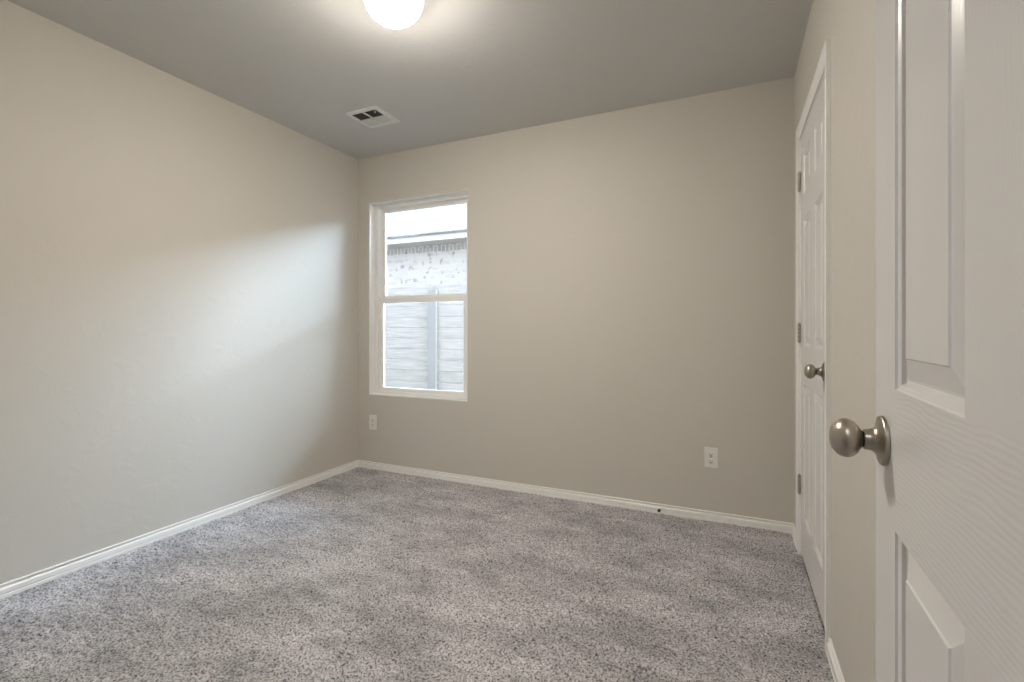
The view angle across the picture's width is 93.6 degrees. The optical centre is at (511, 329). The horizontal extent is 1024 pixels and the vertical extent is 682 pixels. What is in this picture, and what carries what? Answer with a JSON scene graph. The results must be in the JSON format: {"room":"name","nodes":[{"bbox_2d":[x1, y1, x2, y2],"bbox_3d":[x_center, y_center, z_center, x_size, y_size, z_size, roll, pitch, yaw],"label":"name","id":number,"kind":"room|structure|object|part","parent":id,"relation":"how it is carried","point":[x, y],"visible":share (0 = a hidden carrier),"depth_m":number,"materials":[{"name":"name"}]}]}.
{"room":"empty bedroom","nodes":[
{"label":"empty bedroom","id":0,"kind":"room"},
{"bbox_2d":[0,0,357,583],"bbox_3d":[-1.879,-0.082,2.551,0.120,2.540,3.147,0,0,25],"label":"wall","id":1,"kind":"structure","parent":0,"point":[179,260],"depth_m":2.45,"materials":[{"name":"grey paint"}]},
{"bbox_2d":[0,460,357,598],"bbox_3d":[-1.822,1.074,2.514,0.015,0.068,2.887,0,0,25],"label":"baseboard","id":2,"kind":"structure","parent":1,"relation":"attached to","point":[15,586],"depth_m":2.45,"materials":[{"name":"white paint"}]},
{"bbox_2d":[7,0,812,158],"bbox_3d":[-0.270,-1.402,1.009,4.331,0.100,4.610,0,0,25],"label":"ceiling","id":3,"kind":"structure","parent":0,"point":[464,69],"depth_m":2.37,"materials":[{"name":"grey paint"}]},
{"bbox_2d":[345,105,399,127],"bbox_3d":[-0.884,-1.424,3.059,0.242,0.176,0.238,0,0,25],"label":"ceiling vent","id":4,"kind":"object","parent":3,"relation":"in","point":[373,116],"visible":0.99,"depth_m":3.06,"materials":[{"name":"white metal"}]},
{"bbox_2d":[364,0,423,28],"bbox_3d":[-0.474,-1.288,1.917,0.239,0.128,0.239,0,0,25],"label":"ceiling light","id":5,"kind":"object","parent":3,"relation":"attached to","point":[396,14],"visible":1,"depth_m":1.89,"materials":[{"name":"white glass"}]},
{"bbox_2d":[0,467,833,681],"bbox_3d":[-0.136,1.137,1.758,3.711,0.102,3.157,0,0,25],"label":"floor","id":6,"kind":"structure","parent":0,"point":[358,574],"depth_m":1.94,"materials":[{"name":"carpet"}]},
{"bbox_2d":[358,77,793,522],"bbox_3d":[0.226,-0.082,3.240,3.134,2.540,0.140,0,0,25],"label":"wall","id":7,"kind":"structure","parent":0,"point":[631,270],"depth_m":2.96,"materials":[{"name":"grey paint"}]},
{"bbox_2d":[369,415,376,429],"bbox_3d":[-1.090,0.729,3.762,0.071,0.115,0.008,0,0,25],"label":"wall outlet","id":8,"kind":"object","parent":7,"relation":"attached to","point":[372,418],"visible":1,"depth_m":3.76,"materials":[{"name":"white plastic"}]},
{"bbox_2d":[369,190,467,401],"bbox_3d":[-0.691,-0.237,3.657,0.888,1.503,0.137,0,0,25],"label":"window","id":9,"kind":"structure","parent":7,"relation":"in","point":[378,211],"depth_m":3.78,"materials":[{"name":"white plastic"}]},
{"bbox_3d":[-0.707,0.511,3.623,0.885,0.008,0.062,0,0,25],"label":"sill","id":10,"kind":"part","parent":9,"relation":"part of","materials":[{"name":"white paint"}]},
{"bbox_3d":[-0.684,0.121,3.672,0.814,0.735,0.026,0,0,25],"label":"sash","id":11,"kind":"part","parent":9,"relation":"part of","materials":[{"name":"white plastic"}]},
{"bbox_3d":[-0.671,-0.593,3.702,0.814,0.725,0.024,0,0,25],"label":"sash","id":12,"kind":"part","parent":9,"relation":"part of","materials":[{"name":"white plastic"}]},
{"bbox_2d":[358,460,792,533],"bbox_3d":[0.139,1.074,3.195,3.014,0.068,0.015,0,0,25],"label":"baseboard","id":13,"kind":"structure","parent":7,"relation":"attached to","point":[779,526],"depth_m":3.02,"materials":[{"name":"white paint"}]},
{"bbox_2d":[704,447,717,467],"bbox_3d":[1.136,0.733,2.742,0.071,0.115,0.008,0,0,25],"label":"wall outlet","id":14,"kind":"object","parent":7,"relation":"attached to","point":[710,454],"visible":1,"depth_m":2.74,"materials":[{"name":"white plastic"}]},
{"bbox_2d":[794,0,875,681],"bbox_3d":[0.941,-0.082,1.182,0.120,2.540,3.007,0,0,25],"label":"wall","id":15,"kind":"structure","parent":0,"point":[850,25],"depth_m":1.34,"materials":[{"name":"grey paint"}]},
{"bbox_2d":[791,523,795,547],"bbox_3d":[1.463,1.074,2.485,0.015,0.068,0.203,0,0,25],"label":"baseboard","id":16,"kind":"structure","parent":15,"relation":"attached to","point":[793,532],"depth_m":2.49,"materials":[{"name":"white paint"}]},
{"bbox_2d":[798,76,824,627],"bbox_3d":[1.269,0.081,2.000,0.159,1.990,0.718,0,0,25],"label":"door","id":17,"kind":"structure","parent":15,"relation":"in","point":[811,178],"depth_m":1.95,"materials":[{"name":"white paint"}]},
{"bbox_3d":[1.088,0.154,1.754,0.037,0.053,0.053,0,0,25],"label":"knob","id":18,"kind":"part","parent":17,"relation":"part of","materials":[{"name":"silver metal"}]},
{"bbox_2d":[796,38,830,652],"bbox_3d":[1.244,0.061,2.007,0.015,2.084,0.841,0,0,25],"label":"trim","id":19,"kind":"structure","parent":15,"relation":"attached to","point":[824,64],"depth_m":1.63,"materials":[{"name":"white paint"}]},
{"bbox_2d":[826,638,844,681],"bbox_3d":[0.685,1.074,0.787,0.015,0.068,1.835,0,0,25],"label":"baseboard","id":20,"kind":"structure","parent":15,"relation":"attached to","point":[831,655],"depth_m":1.52,"materials":[{"name":"white paint"}]},
{"label":"outside","id":21,"kind":"structure","parent":0,"visible":0},
{"bbox_3d":[0.344,1.388,10.353,32.000,0.100,12.890,0,0,25],"label":"ground","id":22,"kind":"structure","parent":21,"visible":0},
{"bbox_2d":[385,283,466,391],"bbox_3d":[-0.976,0.417,5.937,14.520,1.942,0.061,0,0,25],"label":"wooden fence","id":23,"kind":"object","parent":22,"relation":"on","point":[417,320],"visible":0.14,"depth_m":6.00,"materials":[{"name":"grey wood"}]},
{"bbox_3d":[-2.058,0.387,6.455,2.396,1.882,0.020,0,0,25],"label":"board panel","id":24,"kind":"part","parent":23,"relation":"part of","materials":[{"name":"white wood"}]},
{"bbox_3d":[-0.980,0.450,5.927,0.120,1.875,0.040,0,0,25],"label":"fence post","id":25,"kind":"part","parent":23,"relation":"part of","materials":[{"name":"grey wood"}]},
{"bbox_3d":[0.124,0.388,5.456,2.396,1.882,0.019,0,0,25],"label":"board panel","id":26,"kind":"part","parent":23,"relation":"part of","materials":[{"name":"white wood"}]},
{"bbox_2d":[385,204,466,383],"bbox_3d":[1.335,-0.797,10.113,23.200,4.270,6.980,0,0,25],"label":"house","id":27,"kind":"structure","parent":22,"relation":"on","point":[428,246],"depth_m":8.11,"materials":[{"name":"brick"}]},
{"bbox_3d":[-1.085,-0.082,0.523,3.014,2.540,0.120,0,0,25],"label":"wall","id":28,"kind":"structure","parent":0,"visible":0},
{"bbox_2d":[829,0,1023,681],"bbox_3d":[0.369,0.081,0.338,0.159,1.990,0.771,0,0,26],"label":"door","id":29,"kind":"structure","parent":28,"relation":"in","point":[946,438],"depth_m":0.44,"materials":[{"name":"white paint"}]},
{"bbox_3d":[0.462,0.150,0.666,0.037,0.053,0.053,0,0,26],"label":"knob","id":30,"kind":"part","parent":29,"relation":"part of","materials":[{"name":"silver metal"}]}
]}

